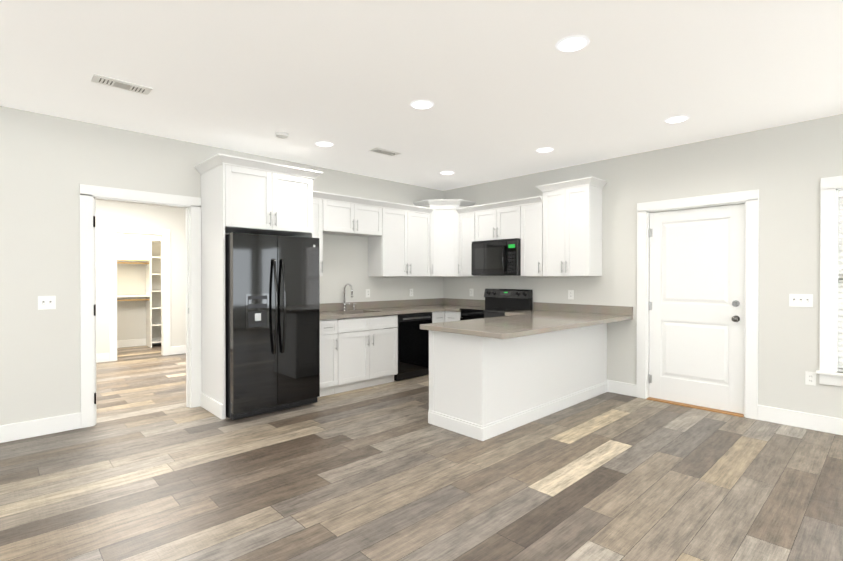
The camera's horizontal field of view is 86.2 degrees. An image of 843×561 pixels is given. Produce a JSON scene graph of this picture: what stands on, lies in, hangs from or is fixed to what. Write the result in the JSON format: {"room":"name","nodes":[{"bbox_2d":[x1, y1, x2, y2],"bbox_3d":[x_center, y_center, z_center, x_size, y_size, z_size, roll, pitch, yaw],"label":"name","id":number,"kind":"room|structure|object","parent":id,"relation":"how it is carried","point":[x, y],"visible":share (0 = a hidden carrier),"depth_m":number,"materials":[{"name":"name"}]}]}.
{"room":"kitchen","nodes":[
{"label":"kitchen","id":0,"kind":"room"},
{"bbox_2d":[117,234,160,340],"bbox_3d":[-6.176,-0.079,8.333,5.400,2.740,0.120,0,1,-44],"label":"wall","id":1,"kind":"structure","parent":0,"point":[131,315],"depth_m":8.80,"materials":[{"name":"white paint"}]},
{"bbox_2d":[117,337,160,347],"bbox_3d":[-5.767,1.219,8.637,2.000,0.140,0.016,0,1,-44],"label":"baseboard","id":2,"kind":"structure","parent":1,"relation":"attached to","point":[134,342],"depth_m":8.77,"materials":[{"name":"white wood"}]},
{"bbox_2d":[95,200,185,353],"bbox_3d":[-5.109,-0.072,7.209,5.400,2.740,0.120,0,1,-44],"label":"wall","id":3,"kind":"structure","parent":0,"point":[110,213],"depth_m":7.54,"materials":[{"name":"white paint"}]},
{"bbox_2d":[96,353,108,362],"bbox_3d":[-6.012,1.234,6.266,2.778,0.140,0.016,0,1,-44],"label":"baseboard","id":4,"kind":"structure","parent":3,"relation":"attached to","point":[103,357],"depth_m":7.15,"materials":[{"name":"white wood"}]},
{"bbox_2d":[109,226,170,360],"bbox_3d":[-4.725,0.207,7.562,0.884,2.177,0.140,0,1,-44],"label":"door frame","id":5,"kind":"structure","parent":3,"relation":"attached to","point":[114,231],"depth_m":7.55,"materials":[{"name":"white wood"}]},
{"bbox_2d":[171,345,185,354],"bbox_3d":[-3.734,1.220,8.429,1.738,0.140,0.016,0,1,-44],"label":"baseboard","id":6,"kind":"structure","parent":3,"relation":"attached to","point":[176,349],"depth_m":7.91,"materials":[{"name":"white wood"}]},
{"bbox_2d":[0,106,442,425],"bbox_3d":[-2.940,-0.053,4.207,9.210,2.740,0.120,0,1,-44],"label":"wall","id":7,"kind":"structure","parent":0,"point":[49,164],"depth_m":3.95,"materials":[{"name":"white paint"}]},
{"bbox_2d":[0,412,80,442],"bbox_3d":[-4.627,1.258,2.520,4.368,0.140,0.016,0,1,-44],"label":"baseboard","id":8,"kind":"structure","parent":7,"relation":"attached to","point":[68,422],"depth_m":3.82,"materials":[{"name":"white wood"}]},
{"bbox_2d":[38,296,55,309],"bbox_3d":[-3.210,0.190,3.862,0.118,0.116,0.011,0,1,-44],"label":"switch plate","id":9,"kind":"object","parent":7,"relation":"attached to","point":[44,302],"depth_m":3.86,"materials":[{"name":"white plastic"}]},
{"bbox_2d":[80,184,201,427],"bbox_3d":[-2.718,0.228,4.410,1.014,2.177,0.175,0,1,-44],"label":"door frame","id":10,"kind":"structure","parent":7,"relation":"attached to","point":[91,194],"depth_m":4.20,"materials":[{"name":"white wood"}]},
{"bbox_2d":[200,393,222,418],"bbox_3d":[-2.095,1.246,4.490,0.016,0.140,0.614,0,1,-44],"label":"baseboard","id":11,"kind":"structure","parent":7,"relation":"attached to","point":[211,405],"depth_m":4.46,"materials":[{"name":"white wood"}]},
{"bbox_2d":[199,154,314,236],"bbox_3d":[-1.741,-0.852,4.823,0.934,0.670,0.628,0,1,-44],"label":"upper cabinet","id":12,"kind":"object","parent":7,"relation":"attached to","point":[239,199],"depth_m":4.55,"materials":[{"name":"white wood"}]},
{"bbox_2d":[310,197,322,275],"bbox_3d":[-1.387,-0.505,5.371,0.289,0.910,0.323,0,1,-44],"label":"upper cabinet","id":13,"kind":"object","parent":7,"relation":"attached to","point":[318,233],"depth_m":5.32,"materials":[{"name":"white wood"}]},
{"bbox_2d":[323,197,382,236],"bbox_3d":[-0.956,-0.778,5.779,0.898,0.370,0.323,0,1,-44],"label":"upper cabinet","id":14,"kind":"object","parent":7,"relation":"attached to","point":[339,218],"depth_m":5.65,"materials":[{"name":"white wood"}]},
{"bbox_2d":[366,289,369,296],"bbox_3d":[-0.739,0.174,6.211,0.072,0.116,0.008,0,1,-44],"label":"electrical outlet plate","id":15,"kind":"object","parent":7,"relation":"attached to","point":[367,290],"depth_m":6.21,"materials":[{"name":"white plastic"}]},
{"bbox_2d":[368,205,410,276],"bbox_3d":[-0.445,-0.511,6.266,0.508,0.910,0.323,0,1,-44],"label":"upper cabinet","id":16,"kind":"object","parent":7,"relation":"attached to","point":[389,255],"depth_m":6.13,"materials":[{"name":"white wood"}]},
{"bbox_2d":[411,209,426,276],"bbox_3d":[-0.161,-0.513,6.535,0.507,0.910,0.323,0,1,-44],"label":"upper cabinet","id":17,"kind":"object","parent":7,"relation":"attached to","point":[418,220],"depth_m":6.44,"materials":[{"name":"white wood"}]},
{"bbox_2d":[411,199,478,276],"bbox_3d":[0.342,-0.619,6.773,0.669,1.120,0.670,0,1,-44],"label":"upper cabinet","id":18,"kind":"object","parent":7,"relation":"attached to","point":[444,220],"depth_m":6.59,"materials":[{"name":"white wood"}]},
{"bbox_2d":[0,344,842,560],"bbox_3d":[-0.681,1.344,3.928,12.330,0.050,14.090,0,1,-44],"label":"floor","id":19,"kind":"structure","parent":0,"point":[149,466],"depth_m":2.93,"materials":[{"name":"brown wood"}]},
{"bbox_2d":[117,238,160,347],"bbox_3d":[-5.636,0.240,8.479,1.980,2.100,0.384,0,1,-44],"label":"closet shelves","id":20,"kind":"object","parent":19,"relation":"on","point":[147,262],"visible":0.38,"depth_m":8.69,"materials":[{"name":"white wood"}]},
{"bbox_2d":[225,232,319,419],"bbox_3d":[-1.649,0.425,4.736,0.910,1.753,0.837,0,1,-44],"label":"refrigerator","id":21,"kind":"object","parent":19,"relation":"on","point":[272,319],"visible":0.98,"depth_m":4.42,"materials":[{"name":"black metal"}]},
{"bbox_2d":[320,319,343,396],"bbox_3d":[-1.252,0.873,5.298,0.350,0.876,0.628,0,1,-44],"label":"base cabinet","id":22,"kind":"object","parent":19,"relation":"on","point":[332,330],"depth_m":5.11,"materials":[{"name":"white wood"}]},
{"bbox_2d":[320,298,443,319],"bbox_3d":[-0.395,0.360,6.088,2.688,0.140,0.658,0,1,-44],"label":"countertop","id":23,"kind":"structure","parent":22,"relation":"on","point":[328,311],"depth_m":6.06,"materials":[{"name":"stone"}]},
{"bbox_2d":[337,283,379,332],"bbox_3d":[-0.868,0.331,5.709,0.548,0.592,0.487,0,1,-44],"label":"sink faucet","id":24,"kind":"object","parent":23,"relation":"in","point":[344,306],"visible":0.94,"depth_m":5.81,"materials":[{"name":"silver metal"}]},
{"bbox_2d":[344,327,397,391],"bbox_3d":[-0.866,0.988,5.666,0.959,0.640,0.628,0,1,-44],"label":"base cabinet","id":25,"kind":"object","parent":19,"relation":"on","point":[351,359],"depth_m":5.47,"materials":[{"name":"white wood"}]},
{"bbox_2d":[384,312,431,380],"bbox_3d":[-0.268,0.863,6.177,0.604,0.859,0.614,0,1,-44],"label":"dishwasher","id":26,"kind":"object","parent":19,"relation":"on","point":[413,349],"visible":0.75,"depth_m":5.94,"materials":[{"name":"black metal"}]},
{"bbox_2d":[432,311,443,322],"bbox_3d":[0.048,0.865,6.490,0.279,0.876,0.690,0,1,-44],"label":"base cabinet","id":27,"kind":"object","parent":19,"relation":"on","point":[437,317],"depth_m":6.28,"materials":[{"name":"white wood"}]},
{"bbox_2d":[444,298,484,309],"bbox_3d":[0.657,0.358,6.453,0.659,0.140,0.262,0,1,-44],"label":"countertop","id":28,"kind":"structure","parent":27,"relation":"on","point":[449,303],"depth_m":6.84,"materials":[{"name":"stone"}]},
{"bbox_2d":[444,311,460,321],"bbox_3d":[0.627,0.865,6.466,0.690,0.876,0.306,0,1,-44],"label":"base cabinet","id":29,"kind":"object","parent":19,"relation":"on","point":[449,316],"depth_m":6.27,"materials":[{"name":"white wood"}]},
{"bbox_2d":[428,330,531,440],"bbox_3d":[0.539,0.880,4.187,0.700,0.876,0.630,0,1,-44],"label":"base cabinet","id":30,"kind":"object","parent":19,"relation":"on","point":[482,388],"depth_m":3.93,"materials":[{"name":"white wood"}]},
{"bbox_2d":[416,302,632,338],"bbox_3d":[1.183,0.370,4.609,2.438,0.140,0.960,0,1,-44],"label":"countertop","id":31,"kind":"structure","parent":30,"relation":"on","point":[540,318],"depth_m":4.51,"materials":[{"name":"stone"}]},
{"bbox_2d":[460,289,532,319],"bbox_3d":[0.985,0.707,6.064,0.667,1.173,0.752,0,1,-44],"label":"range","id":32,"kind":"object","parent":19,"relation":"on","point":[499,302],"visible":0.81,"depth_m":6.10,"materials":[{"name":"black metal"}]},
{"bbox_2d":[532,331,555,421],"bbox_3d":[0.906,0.878,4.549,0.571,0.876,0.610,0,1,-44],"label":"base cabinet","id":33,"kind":"object","parent":19,"relation":"on","point":[543,344],"depth_m":4.36,"materials":[{"name":"white wood"}]},
{"bbox_2d":[556,327,579,410],"bbox_3d":[1.267,0.875,4.892,0.667,0.876,0.610,0,1,-44],"label":"base cabinet","id":34,"kind":"object","parent":19,"relation":"on","point":[567,341],"depth_m":4.68,"materials":[{"name":"white wood"}]},
{"bbox_2d":[580,323,607,401],"bbox_3d":[1.717,0.873,5.319,0.689,0.876,0.610,0,1,-44],"label":"base cabinet","id":35,"kind":"object","parent":19,"relation":"on","point":[593,339],"depth_m":5.07,"materials":[{"name":"white wood"}]},
{"bbox_2d":[0,0,842,190],"bbox_3d":[-1.768,-1.439,2.877,9.330,0.050,14.090,0,1,-44],"label":"ceiling","id":36,"kind":"structure","parent":0,"point":[507,88],"depth_m":3.10,"materials":[{"name":"white paint"}]},
{"bbox_2d":[91,73,152,94],"bbox_3d":[-2.162,-1.411,3.255,0.350,0.010,0.155,0,1,-44],"label":"ceiling vent","id":37,"kind":"object","parent":36,"relation":"in","point":[119,84],"visible":1,"depth_m":3.23,"materials":[{"name":"white metal"}]},
{"bbox_2d":[275,131,288,138],"bbox_3d":[-1.348,-1.405,4.359,0.132,0.036,0.132,0,1,-44],"label":"smoke detector","id":38,"kind":"object","parent":36,"relation":"attached to","point":[282,134],"visible":0.98,"depth_m":4.32,"materials":[{"name":"white plastic"}]},
{"bbox_2d":[315,141,333,146],"bbox_3d":[-1.014,-1.423,4.704,0.196,0.006,0.196,0,1,-44],"label":"recessed light","id":39,"kind":"object","parent":36,"relation":"in","point":[324,143],"visible":1,"depth_m":4.68,"materials":[{"name":"white plastic"}]},
{"bbox_2d":[368,147,400,155],"bbox_3d":[-0.405,-1.422,4.992,0.340,0.010,0.160,0,1,-44],"label":"ceiling vent","id":40,"kind":"object","parent":36,"relation":"in","point":[384,151],"visible":1,"depth_m":4.96,"materials":[{"name":"white metal"}]},
{"bbox_2d":[410,100,433,108],"bbox_3d":[0.005,-1.416,3.631,0.196,0.006,0.196,0,1,-44],"label":"recessed light","id":41,"kind":"object","parent":36,"relation":"in","point":[421,104],"visible":1,"depth_m":3.62,"materials":[{"name":"white plastic"}]},
{"bbox_2d":[440,171,454,173],"bbox_3d":[0.342,-1.431,5.992,0.196,0.006,0.196,0,1,-44],"label":"recessed light","id":42,"kind":"object","parent":36,"relation":"in","point":[447,172],"visible":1,"depth_m":5.96,"materials":[{"name":"white plastic"}]},
{"bbox_2d":[536,147,553,151],"bbox_3d":[1.347,-1.424,4.919,0.196,0.006,0.196,0,1,-44],"label":"recessed light","id":43,"kind":"object","parent":36,"relation":"in","point":[546,149],"visible":0.98,"depth_m":4.89,"materials":[{"name":"white plastic"}]},
{"bbox_2d":[555,35,589,51],"bbox_3d":[0.900,-1.410,2.688,0.196,0.006,0.196,0,1,-44],"label":"recessed light","id":44,"kind":"object","parent":36,"relation":"in","point":[572,43],"visible":1,"depth_m":2.67,"materials":[{"name":"white plastic"}]},
{"bbox_2d":[664,115,689,122],"bbox_3d":[2.249,-1.418,3.969,0.196,0.006,0.196,0,1,-44],"label":"recessed light","id":45,"kind":"object","parent":36,"relation":"in","point":[676,119],"visible":1,"depth_m":3.96,"materials":[{"name":"white plastic"}]},
{"bbox_2d":[443,114,842,418],"bbox_3d":[3.409,-0.052,4.121,0.120,2.740,8.750,0,1,-44],"label":"wall","id":46,"kind":"structure","parent":0,"point":[784,169],"depth_m":4.29,"materials":[{"name":"white paint"}]},
{"bbox_2d":[463,209,488,276],"bbox_3d":[0.762,-0.513,6.581,0.324,0.910,0.306,0,1,-44],"label":"upper cabinet","id":47,"kind":"object","parent":46,"relation":"attached to","point":[468,218],"depth_m":6.46,"materials":[{"name":"white wood"}]},
{"bbox_2d":[475,205,518,240],"bbox_3d":[1.130,-0.757,6.193,0.324,0.418,0.754,0,1,-44],"label":"upper cabinet","id":48,"kind":"object","parent":46,"relation":"attached to","point":[497,224],"depth_m":6.07,"materials":[{"name":"white wood"}]},
{"bbox_2d":[471,238,520,275],"bbox_3d":[1.083,-0.305,6.151,0.452,0.476,0.752,0,1,-44],"label":"microwave","id":49,"kind":"object","parent":48,"relation":"attached to","point":[501,257],"visible":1,"depth_m":5.99,"materials":[{"name":"black metal"}]},
{"bbox_2d":[519,201,542,275],"bbox_3d":[1.502,-0.508,5.803,0.324,0.910,0.318,0,1,-44],"label":"upper cabinet","id":50,"kind":"object","parent":46,"relation":"attached to","point":[530,216],"depth_m":5.70,"materials":[{"name":"white wood"}]},
{"bbox_2d":[535,177,602,275],"bbox_3d":[1.801,-0.611,5.487,0.324,1.120,0.670,0,1,-44],"label":"upper cabinet","id":51,"kind":"object","parent":46,"relation":"attached to","point":[557,231],"depth_m":5.31,"materials":[{"name":"white wood"}]},
{"bbox_2d":[568,290,573,298],"bbox_3d":[1.872,0.178,5.648,0.007,0.116,0.072,0,1,-44],"label":"electrical outlet plate","id":52,"kind":"object","parent":46,"relation":"attached to","point":[570,292],"depth_m":5.64,"materials":[{"name":"white plastic"}]},
{"bbox_2d":[606,380,635,396],"bbox_3d":[2.304,1.241,5.194,0.016,0.140,0.344,0,1,-44],"label":"baseboard","id":53,"kind":"structure","parent":46,"relation":"attached to","point":[623,388],"depth_m":5.18,"materials":[{"name":"white wood"}]},
{"bbox_2d":[649,204,744,413],"bbox_3d":[2.826,0.276,4.685,0.110,2.045,0.880,0,1,-44],"label":"entry door","id":54,"kind":"structure","parent":46,"relation":"in","point":[696,309],"depth_m":4.66,"materials":[{"name":"white wood"}]},
{"bbox_2d":[636,189,758,419],"bbox_3d":[2.843,0.226,4.698,0.150,2.177,1.108,0,1,-44],"label":"door frame","id":55,"kind":"structure","parent":46,"relation":"attached to","point":[749,199],"depth_m":4.45,"materials":[{"name":"white wood"}]},
{"bbox_2d":[758,405,842,434],"bbox_3d":[4.728,1.258,2.643,0.016,0.140,4.478,0,1,-44],"label":"baseboard","id":56,"kind":"structure","parent":46,"relation":"attached to","point":[833,425],"depth_m":4.03,"materials":[{"name":"white wood"}]},
{"bbox_2d":[789,294,812,306],"bbox_3d":[3.400,0.178,4.037,0.011,0.116,0.164,0,1,-44],"label":"switch plate","id":57,"kind":"object","parent":46,"relation":"attached to","point":[795,300],"depth_m":4.03,"materials":[{"name":"white plastic"}]},
{"bbox_2d":[805,371,815,385],"bbox_3d":[3.449,0.869,3.992,0.007,0.116,0.072,0,1,-44],"label":"electrical outlet plate","id":58,"kind":"object","parent":46,"relation":"attached to","point":[810,378],"depth_m":3.99,"materials":[{"name":"white plastic"}]},
{"bbox_2d":[816,175,842,385],"bbox_3d":[4.053,0.008,3.386,0.150,1.794,1.622,0,1,-44],"label":"window","id":59,"kind":"structure","parent":46,"relation":"in","point":[831,187],"depth_m":3.89,"materials":[{"name":"white"}]},
{"bbox_2d":[838,190,842,369],"bbox_3d":[4.060,0.004,3.393,0.050,1.538,1.354,0,1,-44],"label":"window blinds","id":60,"kind":"object","parent":59,"relation":"attached to","point":[840,216],"visible":1,"depth_m":3.87,"materials":[{"name":"white plastic"}]}
]}

